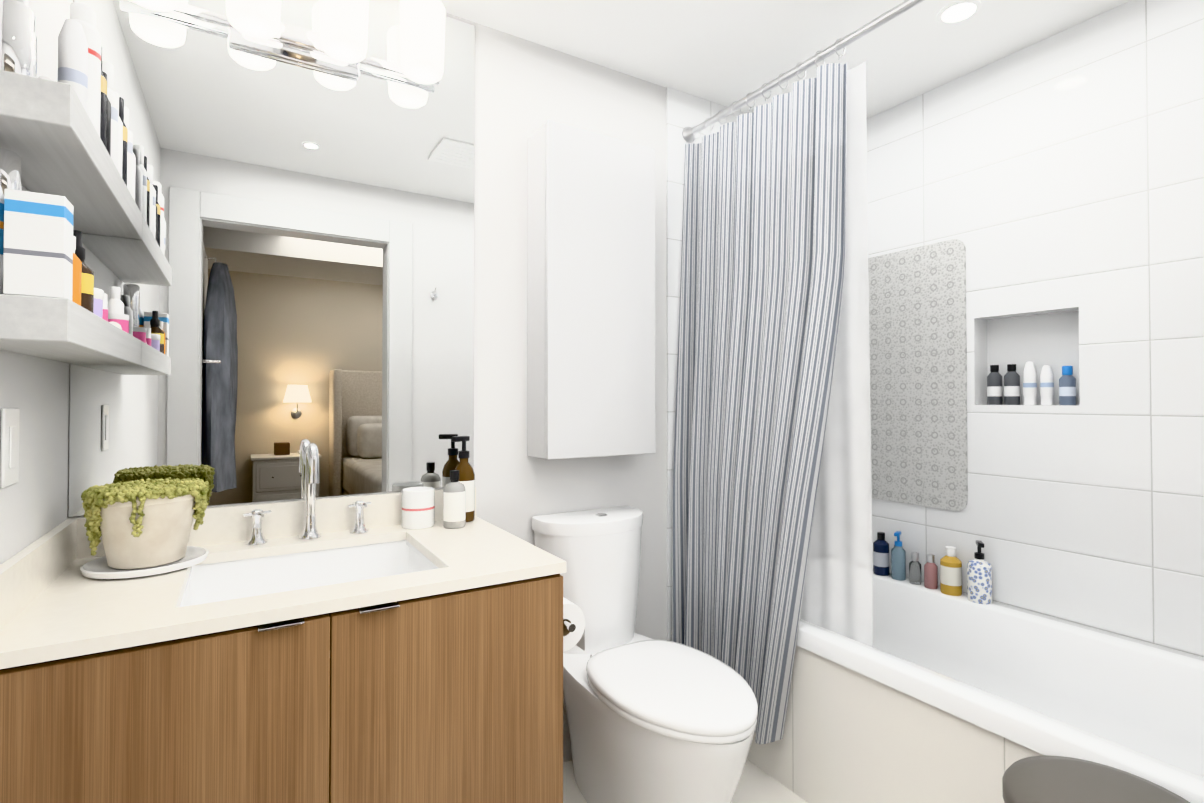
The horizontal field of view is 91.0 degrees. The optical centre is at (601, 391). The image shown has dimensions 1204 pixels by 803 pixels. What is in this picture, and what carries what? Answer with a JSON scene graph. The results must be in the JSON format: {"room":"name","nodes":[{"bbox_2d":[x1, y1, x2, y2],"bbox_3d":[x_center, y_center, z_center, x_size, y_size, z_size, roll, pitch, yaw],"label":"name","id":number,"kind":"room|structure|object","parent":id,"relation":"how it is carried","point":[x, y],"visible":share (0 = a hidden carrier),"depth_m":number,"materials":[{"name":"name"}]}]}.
{"room":"bathroom","nodes":[
{"label":"bathroom","id":0,"kind":"room"},
{"bbox_2d":[0,0,73,564],"bbox_3d":[-0.743,0.027,0.573,0.001,2.400,1.800,0,-1,-31],"label":"wall","id":1,"kind":"structure","parent":0,"point":[34,499],"depth_m":1.14,"materials":[{"name":"white paint"}]},
{"bbox_2d":[0,408,19,487],"bbox_3d":[-0.995,0.093,0.996,0.008,0.130,0.075,0,-1,-31],"label":"switch plate","id":2,"kind":"object","parent":1,"relation":"attached to","point":[9,461],"visible":1,"depth_m":0.98,"materials":[{"name":"white plastic"}]},
{"bbox_2d":[0,294,140,364],"bbox_3d":[-0.974,-0.096,1.080,0.129,0.060,0.683,0,-1,-31],"label":"shelf","id":3,"kind":"object","parent":1,"relation":"attached to","point":[66,330],"visible":1,"depth_m":0.86,"materials":[{"name":"white wood"}]},
{"bbox_2d":[0,184,3,293],"bbox_3d":[-0.832,-0.210,0.800,0.040,0.160,0.039,0,-1,-31],"label":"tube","id":4,"kind":"object","parent":3,"relation":"on","point":[1,234],"visible":0.41,"depth_m":0.80,"materials":[{"name":"white plastic"}]},
{"bbox_2d":[0,148,21,193],"bbox_3d":[-0.873,-0.240,0.860,0.041,0.220,0.040,0,-1,-31],"label":"can","id":5,"kind":"object","parent":3,"relation":"on","point":[10,169],"visible":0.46,"depth_m":0.85,"materials":[{"name":"white"}]},
{"bbox_2d":[3,189,73,300],"bbox_3d":[-0.787,-0.201,0.828,0.062,0.142,0.048,0,-1,-31],"label":"box","id":6,"kind":"object","parent":3,"relation":"on","point":[38,248],"visible":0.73,"depth_m":0.81,"materials":[{"name":"white cardboard"}]},
{"bbox_2d":[72,236,81,305],"bbox_3d":[-0.814,-0.183,0.901,0.032,0.108,0.031,0,-1,-31],"label":"bottle","id":7,"kind":"object","parent":3,"relation":"on","point":[77,271],"visible":0.27,"depth_m":0.90,"materials":[{"name":"orange plastic"}]},
{"bbox_2d":[73,230,93,312],"bbox_3d":[-0.854,-0.194,0.959,0.046,0.132,0.046,0,-1,-31],"label":"bottle","id":8,"kind":"object","parent":3,"relation":"on","point":[87,287],"visible":0.48,"depth_m":0.96,"materials":[{"name":"glass"}]},
{"bbox_2d":[93,288,103,317],"bbox_3d":[-0.902,-0.153,1.031,0.052,0.052,0.051,0,-1,-31],"label":"bottle","id":9,"kind":"object","parent":3,"relation":"on","point":[98,301],"visible":0.35,"depth_m":1.03,"materials":[{"name":"purple"}]},
{"bbox_2d":[103,294,107,320],"bbox_3d":[-0.954,-0.156,1.126,0.022,0.060,0.022,0,-1,-31],"label":"tube","id":10,"kind":"object","parent":3,"relation":"on","point":[105,309],"visible":0.27,"depth_m":1.12,"materials":[{"name":"pink plastic"}]},
{"bbox_2d":[107,286,123,313],"bbox_3d":[-1.097,-0.179,1.332,0.032,0.112,0.031,0,-1,-31],"label":"bottle","id":11,"kind":"object","parent":3,"relation":"on","point":[115,305],"visible":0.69,"depth_m":1.32,"materials":[{"name":"white plastic"}]},
{"bbox_2d":[110,321,121,328],"bbox_3d":[-0.999,-0.132,1.198,0.030,0.030,0.120,0,-1,-31],"label":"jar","id":12,"kind":"object","parent":3,"relation":"on","point":[116,324],"visible":0.17,"depth_m":1.22,"materials":[{"name":"white plastic"}]},
{"bbox_2d":[108,313,129,332],"bbox_3d":[-1.049,-0.145,1.279,0.042,0.042,0.041,0,-1,-31],"label":"jar","id":13,"kind":"object","parent":3,"relation":"on","point":[122,320],"visible":0.62,"depth_m":1.27,"materials":[{"name":"pink plastic"}]},
{"bbox_2d":[0,70,141,238],"bbox_3d":[-0.974,-0.396,1.084,0.129,0.060,0.683,0,-1,-31],"label":"shelf","id":14,"kind":"object","parent":1,"relation":"attached to","point":[50,136],"visible":0.78,"depth_m":0.93,"materials":[{"name":"white wood"}]},
{"bbox_2d":[0,0,37,76],"bbox_3d":[-0.823,-0.482,0.818,0.062,0.103,0.062,0,-1,-31],"label":"can","id":15,"kind":"object","parent":14,"relation":"on","point":[18,46],"visible":0.77,"depth_m":0.81,"materials":[{"name":"silver metal"}]},
{"bbox_2d":[16,0,29,7],"bbox_3d":[-0.877,-0.527,0.879,0.038,0.195,0.038,0,-1,-31],"label":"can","id":16,"kind":"object","parent":14,"relation":"on","point":[26,3],"depth_m":0.88,"materials":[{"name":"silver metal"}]},
{"bbox_2d":[38,76,52,80],"bbox_3d":[-0.975,-0.488,1.036,0.032,0.122,0.031,0,-1,-31],"label":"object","id":17,"kind":"object","parent":14,"relation":"on","point":[45,77],"visible":0.12,"depth_m":1.03,"materials":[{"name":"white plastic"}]},
{"bbox_2d":[57,19,87,108],"bbox_3d":[-0.830,-0.505,0.927,0.036,0.152,0.035,0,-1,-31],"label":"bottle","id":18,"kind":"object","parent":14,"relation":"on","point":[72,69],"visible":0.71,"depth_m":0.92,"materials":[{"name":"white plastic"}]},
{"bbox_2d":[70,2,100,135],"bbox_3d":[-0.874,-0.538,0.995,0.048,0.220,0.047,0,-1,-31],"label":"aerosol","id":19,"kind":"object","parent":14,"relation":"on","point":[83,15],"visible":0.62,"depth_m":0.99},
{"bbox_2d":[100,46,106,146],"bbox_3d":[-0.904,-0.523,1.054,0.034,0.192,0.033,0,-1,-31],"label":"bottle","id":20,"kind":"object","parent":14,"relation":"on","point":[103,119],"visible":0.1,"depth_m":1.05,"materials":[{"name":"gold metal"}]},
{"bbox_2d":[102,71,110,156],"bbox_3d":[-0.932,-0.510,1.100,0.030,0.167,0.029,0,-1,-31],"label":"bottle","id":21,"kind":"object","parent":14,"relation":"on","point":[108,140],"visible":0.19,"depth_m":1.10,"materials":[{"name":"black plastic"}]},
{"bbox_2d":[102,61,117,168],"bbox_3d":[-0.964,-0.532,1.148,0.038,0.212,0.037,0,-1,-31],"label":"bottle","id":22,"kind":"object","parent":14,"relation":"on","point":[108,68],"visible":0.35,"depth_m":1.15,"materials":[{"name":"white plastic"}]},
{"bbox_2d":[113,91,122,176],"bbox_3d":[-0.993,-0.516,1.200,0.032,0.182,0.031,0,-1,-31],"label":"bottle","id":23,"kind":"object","parent":14,"relation":"on","point":[120,140],"visible":0.15,"depth_m":1.20,"materials":[{"name":"white plastic"}]},
{"bbox_2d":[119,97,127,185],"bbox_3d":[-1.023,-0.523,1.250,0.032,0.197,0.031,0,-1,-31],"label":"bottle","id":24,"kind":"object","parent":14,"relation":"on","point":[125,139],"visible":0.27,"depth_m":1.25,"materials":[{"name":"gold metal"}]},
{"bbox_2d":[124,106,132,194],"bbox_3d":[-1.055,-0.525,1.301,0.036,0.202,0.035,0,-1,-31],"label":"bottle","id":25,"kind":"object","parent":14,"relation":"on","point":[129,152],"visible":0.31,"depth_m":1.30,"materials":[{"name":"white plastic"}]},
{"bbox_2d":[129,131,135,200],"bbox_3d":[-1.086,-0.509,1.353,0.030,0.172,0.029,0,-1,-31],"label":"bottle","id":26,"kind":"object","parent":14,"relation":"on","point":[133,172],"visible":0.12,"depth_m":1.35,"materials":[{"name":"white plastic"}]},
{"bbox_2d":[67,0,666,762],"bbox_3d":[-0.484,0.043,1.784,1.700,2.400,0.001,0,-1,-31],"label":"wall","id":27,"kind":"structure","parent":0,"point":[525,90],"depth_m":1.93,"materials":[{"name":"white paint"}]},
{"bbox_2d":[69,0,474,516],"bbox_3d":[-0.802,-0.429,1.592,0.945,1.430,0.005,0,-1,-31],"label":"mirror","id":28,"kind":"object","parent":27,"relation":"attached to","point":[290,273],"visible":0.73,"depth_m":1.56,"materials":[{"name":"silver glass"}]},
{"bbox_2d":[130,0,444,84],"bbox_3d":[-0.780,-0.991,1.524,0.750,0.221,0.146,0,-1,-31],"label":"vanity light","id":29,"kind":"object","parent":28,"relation":"attached to","point":[337,44],"visible":1,"depth_m":1.56,"materials":[{"name":"white glass"}]},
{"bbox_2d":[527,120,654,459],"bbox_3d":[-0.031,-0.310,1.973,0.406,1.039,0.153,0,-1,-31],"label":"upper cabinet","id":30,"kind":"object","parent":27,"relation":"attached to","point":[590,294],"visible":1,"depth_m":1.89,"materials":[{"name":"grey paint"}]},
{"bbox_2d":[666,87,745,640],"bbox_3d":[0.619,0.052,2.448,0.875,2.400,0.010,0,-1,-31],"label":"wall tile","id":31,"kind":"structure","parent":27,"relation":"attached to","point":[683,110],"depth_m":2.24,"materials":[{"name":"white tile"}]},
{"bbox_2d":[682,0,924,142],"bbox_3d":[0.764,-0.991,1.573,0.060,0.076,1.659,0,-1,-31],"label":"curtain rod","id":32,"kind":"object","parent":31,"relation":"attached to","point":[689,133],"visible":0.96,"depth_m":1.81,"materials":[{"name":"silver metal"}]},
{"bbox_2d":[672,63,846,743],"bbox_3d":[0.482,0.072,1.943,0.122,2.026,0.675,0,-1,-31],"label":"curtain","id":33,"kind":"object","parent":32,"relation":"hanging from","point":[763,246],"visible":0.98,"depth_m":1.92,"materials":[{"name":"grey fabric"}]},
{"bbox_2d":[800,61,872,646],"bbox_3d":[0.650,-0.045,1.895,0.075,1.780,0.490,0,-1,-31],"label":"curtain liner","id":34,"kind":"object","parent":32,"relation":"hanging from","point":[838,593],"visible":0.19,"depth_m":1.75,"materials":[{"name":"white"}]},
{"bbox_2d":[563,759,807,802],"bbox_3d":[0.357,1.236,1.226,2.575,0.001,1.800,0,-1,-31],"label":"floor","id":35,"kind":"structure","parent":0,"point":[756,784],"depth_m":1.85,"materials":[{"name":"tile"}]},
{"bbox_2d":[0,487,565,802],"bbox_3d":[-0.641,0.762,1.314,0.951,0.950,0.621,0,-1,-31],"label":"bathroom vanity","id":36,"kind":"object","parent":35,"relation":"on","point":[387,658],"visible":0.98,"depth_m":1.09,"materials":[{"name":"brown wood"}]},
{"bbox_2d":[80,477,208,578],"bbox_3d":[-0.978,0.287,1.275,0.220,0.178,0.220,0,-1,-31],"label":"plant pot","id":37,"kind":"object","parent":36,"relation":"on","point":[142,527],"visible":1,"depth_m":1.22,"materials":[{"name":"ceramic"}]},
{"bbox_2d":[242,443,370,545],"bbox_3d":[-0.745,0.255,1.518,0.303,0.248,0.117,0,-1,-31],"label":"faucet","id":38,"kind":"object","parent":36,"relation":"on","point":[310,530],"visible":0.96,"depth_m":1.52,"materials":[{"name":"silver metal"}]},
{"bbox_2d":[401,487,434,528],"bbox_3d":[-0.521,0.329,1.678,0.090,0.105,0.089,0,-1,-31],"label":"candle jar","id":39,"kind":"object","parent":36,"relation":"on","point":[418,507],"visible":1,"depth_m":1.64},
{"bbox_2d":[443,470,465,528],"bbox_3d":[-0.416,0.302,1.669,0.062,0.158,0.061,0,-1,-31],"label":"bottle","id":40,"kind":"object","parent":36,"relation":"on","point":[454,503],"visible":1,"depth_m":1.65,"materials":[{"name":"white plastic"}]},
{"bbox_2d":[451,436,474,521],"bbox_3d":[-0.414,0.257,1.753,0.074,0.250,0.064,0,-1,-31],"label":"soap pump","id":41,"kind":"object","parent":36,"relation":"on","point":[464,467],"visible":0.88,"depth_m":1.74,"materials":[{"name":"brown glass"}]},
{"bbox_2d":[563,597,584,651],"bbox_3d":[-0.127,0.598,1.519,0.138,0.133,0.180,0,-1,-31],"label":"toilet paper roll","id":42,"kind":"object","parent":36,"relation":"attached to","point":[573,626],"visible":0.35,"depth_m":1.50,"materials":[{"name":"white paper"}]},
{"bbox_2d":[531,506,757,802],"bbox_3d":[0.132,0.820,1.695,0.385,0.844,0.757,0,-1,-31],"label":"toilet","id":43,"kind":"object","parent":35,"relation":"on","point":[650,720],"visible":1,"depth_m":1.61,"materials":[{"name":"white ceramic"}]},
{"bbox_2d":[747,573,1203,802],"bbox_3d":[1.093,0.983,1.746,0.779,0.520,1.658,0,-1,-31],"label":"bathtub","id":44,"kind":"object","parent":35,"relation":"on","point":[933,696],"visible":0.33,"depth_m":1.66,"materials":[{"name":"white ceramic"}]},
{"bbox_2d":[873,532,888,575],"bbox_3d":[1.118,0.648,2.369,0.059,0.165,0.059,0,-1,-31],"label":"bottle","id":45,"kind":"object","parent":44,"relation":"on","point":[880,556],"visible":0.96,"depth_m":2.35,"materials":[{"name":"blue plastic"}]},
{"bbox_2d":[891,531,905,580],"bbox_3d":[1.152,0.638,2.304,0.062,0.183,0.052,0,-1,-31],"label":"bottle","id":46,"kind":"object","parent":44,"relation":"on","point":[898,561],"visible":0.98,"depth_m":2.29,"materials":[{"name":"blue plastic"}]},
{"bbox_2d":[909,552,921,584],"bbox_3d":[1.191,0.671,2.249,0.042,0.116,0.041,0,-1,-31],"label":"bottle","id":47,"kind":"object","parent":44,"relation":"on","point":[915,575],"visible":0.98,"depth_m":2.24,"materials":[{"name":"clear glass"}]},
{"bbox_2d":[924,554,937,588],"bbox_3d":[1.222,0.667,2.197,0.045,0.122,0.044,0,-1,-31],"label":"bottle","id":48,"kind":"object","parent":44,"relation":"on","point":[930,574],"visible":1,"depth_m":2.18,"materials":[{"name":"pink plastic"}]},
{"bbox_2d":[940,546,961,595],"bbox_3d":[1.260,0.645,2.135,0.068,0.165,0.068,0,-1,-31],"label":"bottle","id":49,"kind":"object","parent":44,"relation":"on","point":[950,573],"visible":0.98,"depth_m":2.11,"materials":[{"name":"yellow plastic"}]},
{"bbox_2d":[967,540,991,603],"bbox_3d":[1.310,0.623,2.053,0.073,0.206,0.072,0,-1,-31],"label":"bottle","id":50,"kind":"object","parent":44,"relation":"on","point":[979,579],"visible":1,"depth_m":2.03,"materials":[{"name":"white ceramic"}]},
{"bbox_2d":[1002,755,1189,802],"bbox_3d":[0.853,0.954,0.987,0.304,0.555,0.304,0,-1,-31],"label":"stool","id":51,"kind":"object","parent":35,"relation":"on","point":[1046,779],"visible":1,"depth_m":1.03,"materials":[{"name":"grey"}]},
{"bbox_2d":[440,0,1130,118],"bbox_3d":[0.357,-1.164,1.257,2.575,0.001,1.800,0,-1,-31],"label":"ceiling","id":52,"kind":"structure","parent":0,"point":[727,53],"depth_m":1.92,"materials":[{"name":"white paint"}]},
{"bbox_2d":[937,0,980,23],"bbox_3d":[1.085,-1.153,1.799,0.116,0.006,0.116,0,-1,-31],"label":"recessed light","id":53,"kind":"object","parent":52,"relation":"in","point":[965,9],"visible":1,"depth_m":1.79,"materials":[{"name":"white plastic"}]},
{"bbox_2d":[866,0,1203,656],"bbox_3d":[1.496,0.045,1.933,0.090,2.400,1.800,0,-1,-31],"label":"wall","id":54,"kind":"structure","parent":0,"point":[1054,184],"depth_m":1.85,"materials":[{"name":"tile"}]},
{"bbox_2d":[868,239,967,510],"bbox_3d":[1.203,-0.060,2.323,0.005,1.000,0.436,0,-1,-31],"label":"bath mat","id":55,"kind":"object","parent":54,"relation":"hanging from","point":[918,354],"visible":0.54,"depth_m":2.28,"materials":[{"name":"rubber"}]},
{"bbox_2d":[987,365,1002,404],"bbox_3d":[1.395,-0.023,2.101,0.046,0.140,0.046,0,-1,-31],"label":"bottle","id":56,"kind":"object","parent":54,"relation":"in","point":[994,388],"visible":1,"depth_m":2.09,"materials":[{"name":"black plastic"}]},
{"bbox_2d":[1004,364,1019,404],"bbox_3d":[1.423,-0.024,2.054,0.046,0.140,0.046,0,-1,-31],"label":"bottle","id":57,"kind":"object","parent":54,"relation":"in","point":[1011,386],"visible":0.98,"depth_m":2.04,"materials":[{"name":"black plastic"}]},
{"bbox_2d":[1023,362,1036,404],"bbox_3d":[1.452,-0.028,2.007,0.040,0.147,0.039,0,-1,-31],"label":"tube","id":58,"kind":"object","parent":54,"relation":"in","point":[1030,384],"visible":0.98,"depth_m":1.99,"materials":[{"name":"white plastic"}]},
{"bbox_2d":[1040,365,1053,404],"bbox_3d":[1.478,-0.021,1.964,0.038,0.132,0.037,0,-1,-31],"label":"tube","id":59,"kind":"object","parent":54,"relation":"in","point":[1047,385],"visible":1,"depth_m":1.95,"materials":[{"name":"white plastic"}]},
{"bbox_2d":[1059,366,1075,404],"bbox_3d":[1.508,-0.019,1.915,0.044,0.127,0.044,0,-1,-31],"label":"bottle","id":60,"kind":"object","parent":54,"relation":"in","point":[1067,387],"visible":0.98,"depth_m":1.90,"materials":[{"name":"plastic"}]}
]}

